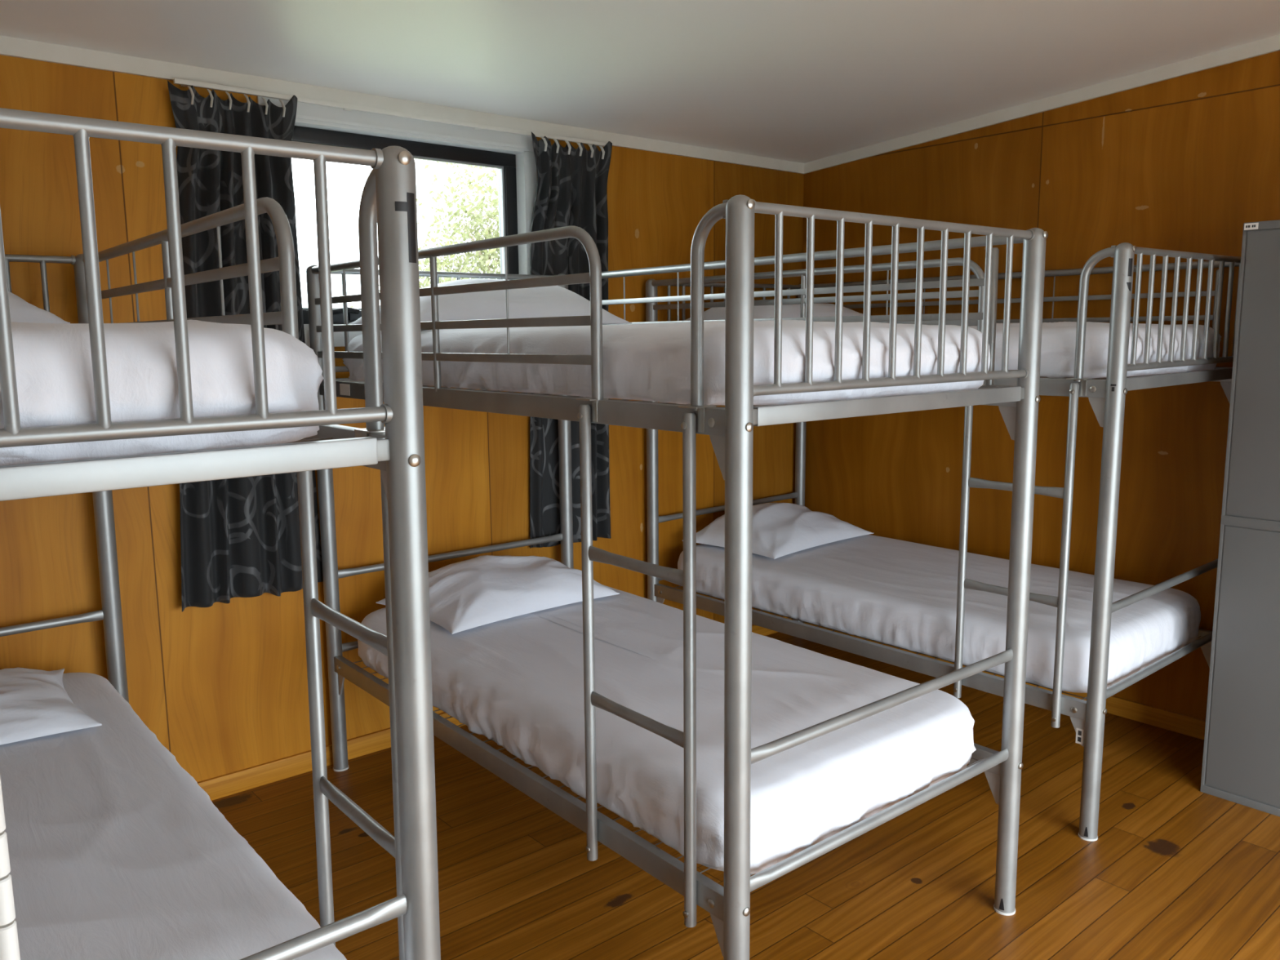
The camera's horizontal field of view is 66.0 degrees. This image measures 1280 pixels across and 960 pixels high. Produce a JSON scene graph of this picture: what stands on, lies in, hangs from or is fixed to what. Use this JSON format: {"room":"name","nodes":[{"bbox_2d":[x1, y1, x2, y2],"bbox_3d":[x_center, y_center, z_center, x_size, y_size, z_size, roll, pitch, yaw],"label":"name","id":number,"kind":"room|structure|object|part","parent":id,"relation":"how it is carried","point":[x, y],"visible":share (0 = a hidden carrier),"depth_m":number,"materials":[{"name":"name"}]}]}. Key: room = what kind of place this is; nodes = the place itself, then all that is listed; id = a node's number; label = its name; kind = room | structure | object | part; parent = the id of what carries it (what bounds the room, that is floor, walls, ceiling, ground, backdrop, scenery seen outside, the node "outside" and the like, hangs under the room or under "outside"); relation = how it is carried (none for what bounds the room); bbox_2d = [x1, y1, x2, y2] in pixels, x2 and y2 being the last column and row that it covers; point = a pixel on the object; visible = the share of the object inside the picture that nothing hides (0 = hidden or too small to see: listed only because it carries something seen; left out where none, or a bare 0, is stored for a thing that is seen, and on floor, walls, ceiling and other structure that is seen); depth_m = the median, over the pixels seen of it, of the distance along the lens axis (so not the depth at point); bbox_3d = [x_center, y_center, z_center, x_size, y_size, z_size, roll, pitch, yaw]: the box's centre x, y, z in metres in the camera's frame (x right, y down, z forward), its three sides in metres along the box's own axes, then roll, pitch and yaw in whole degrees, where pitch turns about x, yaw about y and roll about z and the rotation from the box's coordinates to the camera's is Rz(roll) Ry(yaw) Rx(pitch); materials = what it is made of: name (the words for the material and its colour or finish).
{"room":"dormitory","nodes":[
{"label":"dormitory","id":0,"kind":"room"},
{"bbox_2d":[0,54,804,782],"bbox_3d":[-1.203,-0.273,3.337,5.420,2.600,0.120,-8,11,-40],"label":"wall","id":1,"kind":"structure","parent":0,"point":[221,686],"depth_m":3.26,"materials":[{"name":"brown wood"}]},
{"bbox_2d":[173,78,605,146],"bbox_3d":[-0.768,-1.269,3.451,1.630,0.018,0.036,-8,11,-40],"label":"track","id":2,"kind":"object","parent":1,"relation":"attached to","point":[183,82],"visible":0.97,"depth_m":3.32,"materials":[{"name":"white metal"}]},
{"bbox_2d":[167,80,323,611],"bbox_3d":[-1.264,-0.406,3.119,0.475,1.615,0.074,-8,11,-40],"label":"curtain","id":3,"kind":"object","parent":2,"relation":"hanging from","point":[240,537],"visible":0.47,"depth_m":3.12,"materials":[{"name":"black fabric"}]},
{"bbox_2d":[529,132,612,547],"bbox_3d":[-0.272,-0.538,3.953,0.411,1.622,0.074,-8,11,-40],"label":"curtain","id":4,"kind":"object","parent":2,"relation":"hanging from","point":[571,188],"visible":0.52,"depth_m":3.94,"materials":[{"name":"black fabric"}]},
{"bbox_2d":[257,96,537,346],"bbox_3d":[-0.835,-0.883,3.548,1.079,0.788,0.121,-8,11,-40],"label":"window frame","id":5,"kind":"structure","parent":1,"relation":"in","point":[513,155],"depth_m":3.57,"materials":[{"name":"white paint"}]},
{"bbox_3d":[-0.818,-0.528,3.584,1.079,0.076,0.072,-8,11,-40],"label":"sill","id":6,"kind":"part","parent":5,"relation":"part of","materials":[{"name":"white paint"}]},
{"bbox_3d":[-0.855,-0.892,3.571,0.943,0.648,0.060,-8,11,-40],"label":"frame","id":7,"kind":"part","parent":5,"relation":"part of","materials":[{"name":"black metal"}]},
{"bbox_2d":[0,35,804,173],"bbox_3d":[-1.216,-1.248,3.103,5.300,0.049,0.014,-8,11,-40],"label":"trim","id":8,"kind":"structure","parent":1,"relation":"attached to","point":[9,46],"depth_m":3.28,"materials":[{"name":"white paint"}]},
{"bbox_2d":[197,616,792,800],"bbox_3d":[-1.198,0.992,3.426,5.287,0.072,0.013,-8,11,-40],"label":"baseboard","id":9,"kind":"structure","parent":1,"relation":"attached to","point":[238,781],"depth_m":3.40,"materials":[{"name":"brown wood"}]},
{"bbox_2d":[0,0,1279,163],"bbox_3d":[0.235,-1.229,1.379,5.540,0.403,4.740,-8,11,-40],"label":"ceiling","id":10,"kind":"structure","parent":0,"point":[797,81],"depth_m":3.08,"materials":[{"name":"white paint"}]},
{"bbox_2d":[211,631,1279,959],"bbox_3d":[0.261,1.298,1.748,5.540,0.080,4.740,-8,11,-40],"label":"floor","id":11,"kind":"structure","parent":0,"point":[1174,870],"depth_m":2.77,"materials":[{"name":"brown wood"}]},
{"bbox_2d":[0,776,20,959],"bbox_3d":[-0.670,0.436,0.361,0.776,2.034,0.042,-8,11,-40],"label":"door","id":12,"kind":"structure","parent":11,"relation":"on","point":[9,941],"depth_m":0.57,"materials":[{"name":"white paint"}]},
{"bbox_2d":[0,107,440,959],"bbox_3d":[-1.320,0.378,1.845,1.066,1.746,2.047,-7,11,-39],"label":"bunk bed","id":13,"kind":"object","parent":11,"relation":"on","point":[392,442],"visible":0.73,"depth_m":1.30,"materials":[{"name":"silver metal"}]},
{"bbox_3d":[-1.952,-0.408,2.494,0.951,0.354,0.029,-7,11,-39],"label":"head panel","id":14,"kind":"part","parent":13,"relation":"part of","materials":[{"name":"silver metal"}]},
{"bbox_3d":[-1.572,0.223,2.907,0.071,1.742,0.051,2,9,19],"label":"post","id":15,"kind":"part","parent":13,"relation":"part of","materials":[{"name":"silver metal"}]},
{"bbox_3d":[-1.400,-0.456,2.607,0.009,0.270,0.005,2,9,19],"label":"guard rod","id":16,"kind":"part","parent":13,"relation":"part of","materials":[{"name":"silver metal"}]},
{"bbox_3d":[-1.220,-0.426,2.390,0.009,0.270,0.005,2,9,19],"label":"guard rod","id":17,"kind":"part","parent":13,"relation":"part of","materials":[{"name":"silver metal"}]},
{"bbox_2d":[0,319,323,466],"bbox_3d":[-1.330,-0.187,1.733,0.922,0.171,1.925,-7,11,-39],"label":"mattress","id":18,"kind":"object","parent":13,"relation":"on","point":[53,364],"visible":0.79,"depth_m":1.15,"materials":[{"name":"white fabric"}]},
{"bbox_2d":[8,291,70,323],"bbox_3d":[-1.769,-0.405,2.224,0.762,0.118,0.474,-7,11,-39],"label":"pillow","id":19,"kind":"object","parent":18,"relation":"on","point":[20,311],"visible":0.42,"depth_m":2.26,"materials":[{"name":"white fabric"}]},
{"bbox_2d":[0,672,346,959],"bbox_3d":[-1.322,0.747,1.880,0.928,0.193,1.903,-7,11,-39],"label":"mattress","id":20,"kind":"object","parent":13,"relation":"on","point":[117,851],"visible":0.83,"depth_m":1.75,"materials":[{"name":"white fabric"}]},
{"bbox_2d":[0,666,102,745],"bbox_3d":[-1.710,0.553,2.313,0.700,0.079,0.515,-7,11,-38],"label":"pillow","id":21,"kind":"object","parent":20,"relation":"on","point":[34,703],"visible":1,"depth_m":2.33,"materials":[{"name":"white fabric"}]},
{"bbox_3d":[-0.701,0.007,1.021,0.905,0.038,0.022,-7,11,-39],"label":"rail","id":22,"kind":"part","parent":13,"relation":"part of","materials":[{"name":"silver metal"}]},
{"bbox_3d":[-1.060,-0.362,2.202,0.027,0.375,1.544,-7,11,-39],"label":"guard rail","id":23,"kind":"part","parent":13,"relation":"part of","materials":[{"name":"silver metal"}]},
{"bbox_3d":[-0.698,-0.201,0.987,0.951,0.354,0.029,-7,11,-39],"label":"foot panel","id":24,"kind":"part","parent":13,"relation":"part of","materials":[{"name":"silver metal"}]},
{"bbox_3d":[-0.800,-0.356,1.885,0.009,0.270,0.005,2,9,19],"label":"guard rod","id":25,"kind":"part","parent":13,"relation":"part of","materials":[{"name":"silver metal"}]},
{"bbox_3d":[-0.944,-0.137,2.084,0.025,0.050,1.936,-7,11,-39],"label":"rail","id":26,"kind":"part","parent":13,"relation":"part of","materials":[{"name":"silver metal"}]},
{"bbox_3d":[-0.355,-0.246,1.355,0.027,0.376,0.104,-7,11,-39],"label":"grab handle","id":27,"kind":"part","parent":13,"relation":"part of","materials":[{"name":"silver metal"}]},
{"bbox_3d":[-0.317,0.431,1.400,0.071,1.742,0.051,2,9,19],"label":"post","id":28,"kind":"part","parent":13,"relation":"part of","materials":[{"name":"silver metal"}]},
{"bbox_2d":[306,195,1048,959],"bbox_3d":[-0.064,0.210,2.909,1.063,1.746,2.039,-7,11,-39],"label":"bunk bed","id":29,"kind":"object","parent":11,"relation":"on","point":[730,427],"visible":0.85,"depth_m":2.14,"materials":[{"name":"silver metal"}]},
{"bbox_3d":[-1.065,0.153,3.360,0.051,1.739,0.062,1,8,8],"label":"post","id":30,"kind":"part","parent":29,"relation":"part of","materials":[{"name":"silver metal"}]},
{"bbox_3d":[-0.912,-0.524,3.057,0.007,0.270,0.007,-7,11,-39],"label":"guard rod","id":31,"kind":"part","parent":29,"relation":"part of","materials":[{"name":"silver metal"}]},
{"bbox_3d":[-0.684,-0.370,3.599,0.905,0.038,0.022,-7,11,-39],"label":"rail","id":32,"kind":"part","parent":29,"relation":"part of","materials":[{"name":"silver metal"}]},
{"bbox_3d":[-0.689,-0.579,3.573,0.951,0.353,0.027,-7,11,-39],"label":"head panel","id":33,"kind":"part","parent":29,"relation":"part of","materials":[{"name":"silver metal"}]},
{"bbox_3d":[-0.573,-0.430,2.653,0.027,0.375,1.546,-7,11,-39],"label":"guard rail","id":34,"kind":"part","parent":29,"relation":"part of","materials":[{"name":"silver metal"}]},
{"bbox_3d":[-0.315,-0.424,2.333,0.006,0.270,0.007,4,9,28],"label":"guard rod","id":35,"kind":"part","parent":29,"relation":"part of","materials":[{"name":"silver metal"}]},
{"bbox_3d":[-0.445,-0.206,2.539,0.025,0.050,1.936,-7,11,-39],"label":"rail","id":36,"kind":"part","parent":29,"relation":"part of","materials":[{"name":"silver metal"}]},
{"bbox_3d":[-0.436,0.736,2.670,0.025,0.054,1.936,-7,11,-39],"label":"rail","id":37,"kind":"part","parent":29,"relation":"part of","materials":[{"name":"silver metal"}]},
{"bbox_3d":[-0.299,0.054,3.978,0.051,1.742,0.062,1,8,8],"label":"post","id":38,"kind":"part","parent":29,"relation":"part of","materials":[{"name":"silver metal"}]},
{"bbox_3d":[-0.056,-0.612,3.583,0.007,0.270,0.007,-7,11,-39],"label":"guard rod","id":39,"kind":"part","parent":29,"relation":"part of","materials":[{"name":"silver metal"}]},
{"bbox_2d":[342,320,990,404],"bbox_3d":[-0.060,-0.359,2.813,0.943,0.172,1.926,-7,11,-39],"label":"mattress","id":40,"kind":"object","parent":29,"relation":"on","point":[646,362],"visible":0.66,"depth_m":2.10,"materials":[{"name":"white fabric"}]},
{"bbox_2d":[345,278,631,324],"bbox_3d":[-0.497,-0.592,3.289,0.824,0.155,0.474,-7,11,-39],"label":"pillow","id":41,"kind":"object","parent":40,"relation":"on","point":[552,300],"visible":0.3,"depth_m":3.14,"materials":[{"name":"white fabric"}]},
{"bbox_2d":[357,584,976,874],"bbox_3d":[-0.052,0.582,2.941,0.953,0.192,1.918,-7,11,-39],"label":"mattress","id":42,"kind":"object","parent":29,"relation":"on","point":[517,682],"visible":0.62,"depth_m":2.43,"materials":[{"name":"white fabric"}]},
{"bbox_2d":[376,555,619,634],"bbox_3d":[-0.491,0.346,3.423,0.680,0.143,0.494,-8,11,-41],"label":"pillow","id":43,"kind":"object","parent":42,"relation":"on","point":[480,590],"visible":0.81,"depth_m":3.29,"materials":[{"name":"white fabric"}]},
{"bbox_3d":[0.130,-0.581,3.357,0.006,0.270,0.007,4,9,28],"label":"guard rod","id":44,"kind":"part","parent":29,"relation":"part of","materials":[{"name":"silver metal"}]},
{"bbox_3d":[0.130,-0.314,1.802,0.027,0.376,0.099,-7,11,-39],"label":"grab handle","id":45,"kind":"part","parent":29,"relation":"part of","materials":[{"name":"silver metal"}]},
{"bbox_3d":[0.184,0.361,1.847,0.051,1.739,0.062,1,8,8],"label":"post","id":46,"kind":"part","parent":29,"relation":"part of","materials":[{"name":"silver metal"}]},
{"bbox_3d":[0.320,-0.685,3.107,0.025,0.025,1.932,-7,11,-39],"label":"guard rail","id":47,"kind":"part","parent":29,"relation":"part of","materials":[{"name":"silver metal"}]},
{"bbox_3d":[0.559,-0.163,2.093,0.905,0.038,0.022,-7,11,-39],"label":"rail","id":48,"kind":"part","parent":29,"relation":"part of","materials":[{"name":"silver metal"}]},
{"bbox_3d":[0.560,-0.371,2.061,0.951,0.353,0.027,-7,11,-39],"label":"foot panel","id":49,"kind":"part","parent":29,"relation":"part of","materials":[{"name":"silver metal"}]},
{"bbox_3d":[0.329,0.636,3.288,0.025,0.054,1.936,-7,11,-39],"label":"rail","id":50,"kind":"part","parent":29,"relation":"part of","materials":[{"name":"silver metal"}]},
{"bbox_3d":[0.321,-0.307,3.157,0.025,0.050,1.936,-7,11,-39],"label":"rail","id":51,"kind":"part","parent":29,"relation":"part of","materials":[{"name":"silver metal"}]},
{"bbox_3d":[0.949,0.262,2.466,0.051,1.742,0.062,1,8,8],"label":"post","id":52,"kind":"part","parent":29,"relation":"part of","materials":[{"name":"silver metal"}]},
{"bbox_2d":[645,242,1240,841],"bbox_3d":[1.066,0.054,3.884,1.059,1.748,2.035,-8,11,-40],"label":"bunk bed","id":53,"kind":"object","parent":11,"relation":"on","point":[1106,395],"visible":0.57,"depth_m":3.03,"materials":[{"name":"silver metal"}]},
{"bbox_3d":[0.055,0.004,4.314,0.055,1.737,0.054,-8,11,-40],"label":"post","id":54,"kind":"part","parent":53,"relation":"part of","materials":[{"name":"silver metal"}]},
{"bbox_3d":[0.425,-0.730,4.532,0.950,0.358,0.026,-8,11,-40],"label":"head panel","id":55,"kind":"part","parent":53,"relation":"part of","materials":[{"name":"silver metal"}]},
{"bbox_3d":[0.806,-0.101,4.949,0.055,1.744,0.054,-8,11,-40],"label":"post","id":56,"kind":"part","parent":53,"relation":"part of","materials":[{"name":"silver metal"}]},
{"bbox_3d":[0.562,-0.580,3.615,0.026,0.375,1.544,-8,11,-40],"label":"guard rail","id":57,"kind":"part","parent":53,"relation":"part of","materials":[{"name":"silver metal"}]},
{"bbox_3d":[0.700,0.586,3.642,0.025,0.054,1.936,-8,11,-40],"label":"rail","id":58,"kind":"part","parent":53,"relation":"part of","materials":[{"name":"silver metal"}]},
{"bbox_3d":[0.828,-0.575,3.300,0.006,0.270,0.006,-8,11,-40],"label":"guard rod","id":59,"kind":"part","parent":53,"relation":"part of","materials":[{"name":"silver metal"}]},
{"bbox_3d":[1.249,-0.738,4.333,0.006,0.270,0.005,-3,9,-18],"label":"guard rod","id":60,"kind":"part","parent":53,"relation":"part of","materials":[{"name":"silver metal"}]},
{"bbox_2d":[677,534,1200,693],"bbox_3d":[1.076,0.427,3.923,0.932,0.189,1.899,-8,11,-40],"label":"mattress","id":61,"kind":"object","parent":53,"relation":"on","point":[897,593],"visible":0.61,"depth_m":3.50,"materials":[{"name":"white fabric"}]},
{"bbox_2d":[682,502,873,559],"bbox_3d":[0.626,0.185,4.412,0.721,0.154,0.515,-8,11,-43],"label":"pillow","id":62,"kind":"object","parent":61,"relation":"on","point":[779,529],"visible":0.81,"depth_m":4.28,"materials":[{"name":"white fabric"}]},
{"bbox_3d":[1.444,-0.842,4.086,0.025,0.025,1.932,-8,11,-40],"label":"guard rail","id":63,"kind":"part","parent":53,"relation":"part of","materials":[{"name":"silver metal"}]},
{"bbox_3d":[0.693,-0.356,3.504,0.025,0.050,1.936,-8,11,-40],"label":"rail","id":64,"kind":"part","parent":53,"relation":"part of","materials":[{"name":"silver metal"}]},
{"bbox_3d":[1.631,-0.677,3.891,0.006,0.270,0.006,-8,11,-40],"label":"guard rod","id":65,"kind":"part","parent":53,"relation":"part of","materials":[{"name":"silver metal"}]},
{"bbox_2d":[1077,730,1081,742],"bbox_3d":[1.312,0.765,2.940,0.001,0.034,0.010,-8,11,-40],"label":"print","id":66,"kind":"object","parent":53,"relation":"attached to","point":[1079,733],"depth_m":2.94},
{"bbox_2d":[968,321,1221,378],"bbox_3d":[1.069,-0.512,3.791,0.931,0.173,1.923,-8,11,-40],"label":"mattress","id":67,"kind":"object","parent":53,"relation":"on","point":[1058,339],"visible":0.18,"depth_m":2.95,"materials":[{"name":"white fabric"}]},
{"bbox_2d":[684,303,863,320],"bbox_3d":[0.618,-0.721,4.255,0.886,0.106,0.474,-8,11,-40],"label":"pillow","id":68,"kind":"object","parent":67,"relation":"on","point":[820,309],"visible":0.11,"depth_m":4.04,"materials":[{"name":"white fabric"}]},
{"bbox_3d":[1.284,-0.466,2.779,0.026,0.376,0.101,-8,11,-40],"label":"grab handle","id":69,"kind":"part","parent":53,"relation":"part of","materials":[{"name":"silver metal"}]},
{"bbox_3d":[1.337,0.207,2.830,0.055,1.737,0.054,-8,11,-40],"label":"post","id":70,"kind":"part","parent":53,"relation":"part of","materials":[{"name":"silver metal"}]},
{"bbox_3d":[1.707,-0.319,3.081,0.905,0.042,0.022,-8,11,-40],"label":"rail","id":71,"kind":"part","parent":53,"relation":"part of","materials":[{"name":"silver metal"}]},
{"bbox_3d":[1.708,-0.527,3.048,0.950,0.358,0.026,-8,11,-40],"label":"foot panel","id":72,"kind":"part","parent":53,"relation":"part of","materials":[{"name":"silver metal"}]},
{"bbox_3d":[1.451,0.477,4.276,0.025,0.054,1.936,-8,11,-40],"label":"rail","id":73,"kind":"part","parent":53,"relation":"part of","materials":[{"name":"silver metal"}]},
{"bbox_3d":[1.444,-0.465,4.139,0.025,0.050,1.936,-8,11,-40],"label":"rail","id":74,"kind":"part","parent":53,"relation":"part of","materials":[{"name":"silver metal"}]},
{"bbox_2d":[1200,219,1279,817],"bbox_3d":[2.299,0.148,2.905,0.474,1.820,0.914,-8,11,-40],"label":"tall cabinet","id":75,"kind":"object","parent":11,"relation":"on","point":[1241,759],"visible":1,"depth_m":3.05,"materials":[{"name":"grey metal"}]},
{"bbox_3d":[2.144,1.058,2.897,0.020,0.026,0.914,-8,11,-40],"label":"cabinet rail","id":76,"kind":"part","parent":75,"relation":"part of","materials":[{"name":"grey metal"}]},
{"bbox_3d":[2.139,0.616,2.831,0.012,0.861,0.890,-8,11,-40],"label":"cabinet door","id":77,"kind":"part","parent":75,"relation":"part of","materials":[{"name":"grey metal"}]},
{"bbox_3d":[2.135,0.171,2.767,0.020,0.030,0.914,-8,11,-40],"label":"cabinet rail","id":78,"kind":"part","parent":75,"relation":"part of","materials":[{"name":"grey metal"}]},
{"bbox_3d":[1.836,-0.762,2.959,0.001,0.019,0.038,-8,11,-40],"label":"label plate","id":79,"kind":"part","parent":75,"relation":"part of","materials":[{"name":"white paper"}]},
{"bbox_3d":[2.130,-0.275,2.701,0.012,0.865,0.890,-8,11,-40],"label":"cabinet door","id":80,"kind":"part","parent":75,"relation":"part of","materials":[{"name":"grey metal"}]},
{"bbox_3d":[2.126,-0.718,2.637,0.020,0.024,0.914,-8,11,-40],"label":"cabinet rail","id":81,"kind":"part","parent":75,"relation":"part of","materials":[{"name":"grey metal"}]},
{"bbox_2d":[802,50,1279,720],"bbox_3d":[2.349,-0.444,3.222,0.120,2.900,4.620,-8,11,-40],"label":"wall","id":82,"kind":"structure","parent":0,"point":[1181,163],"depth_m":3.83,"materials":[{"name":"brown wood"}]},
{"bbox_2d":[804,622,1205,739],"bbox_3d":[2.274,0.956,3.428,0.013,0.072,4.500,-8,11,-40],"label":"baseboard","id":83,"kind":"structure","parent":82,"relation":"attached to","point":[1150,715],"depth_m":3.79,"materials":[{"name":"brown wood"}]},
{"bbox_2d":[804,34,1279,173],"bbox_3d":[2.249,-1.435,3.079,0.014,0.356,4.500,-8,11,-40],"label":"trim","id":84,"kind":"structure","parent":82,"relation":"attached to","point":[1272,44],"depth_m":3.79,"materials":[{"name":"white paint"}]},
{"label":"outside","id":85,"kind":"structure","parent":0,"visible":0},
{"bbox_3d":[-13.809,-0.940,22.289,60.000,0.100,44.800,-8,11,-40],"label":"ground","id":86,"kind":"structure","parent":85,"visible":0},
{"bbox_2d":[350,161,500,307],"bbox_3d":[-1.970,-1.858,11.445,3.114,4.630,4.740,-5,9,-26],"label":"tree","id":87,"kind":"object","parent":86,"relation":"on","point":[483,257],"visible":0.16,"depth_m":11.04,"materials":[{"name":"green plant"}]}
]}

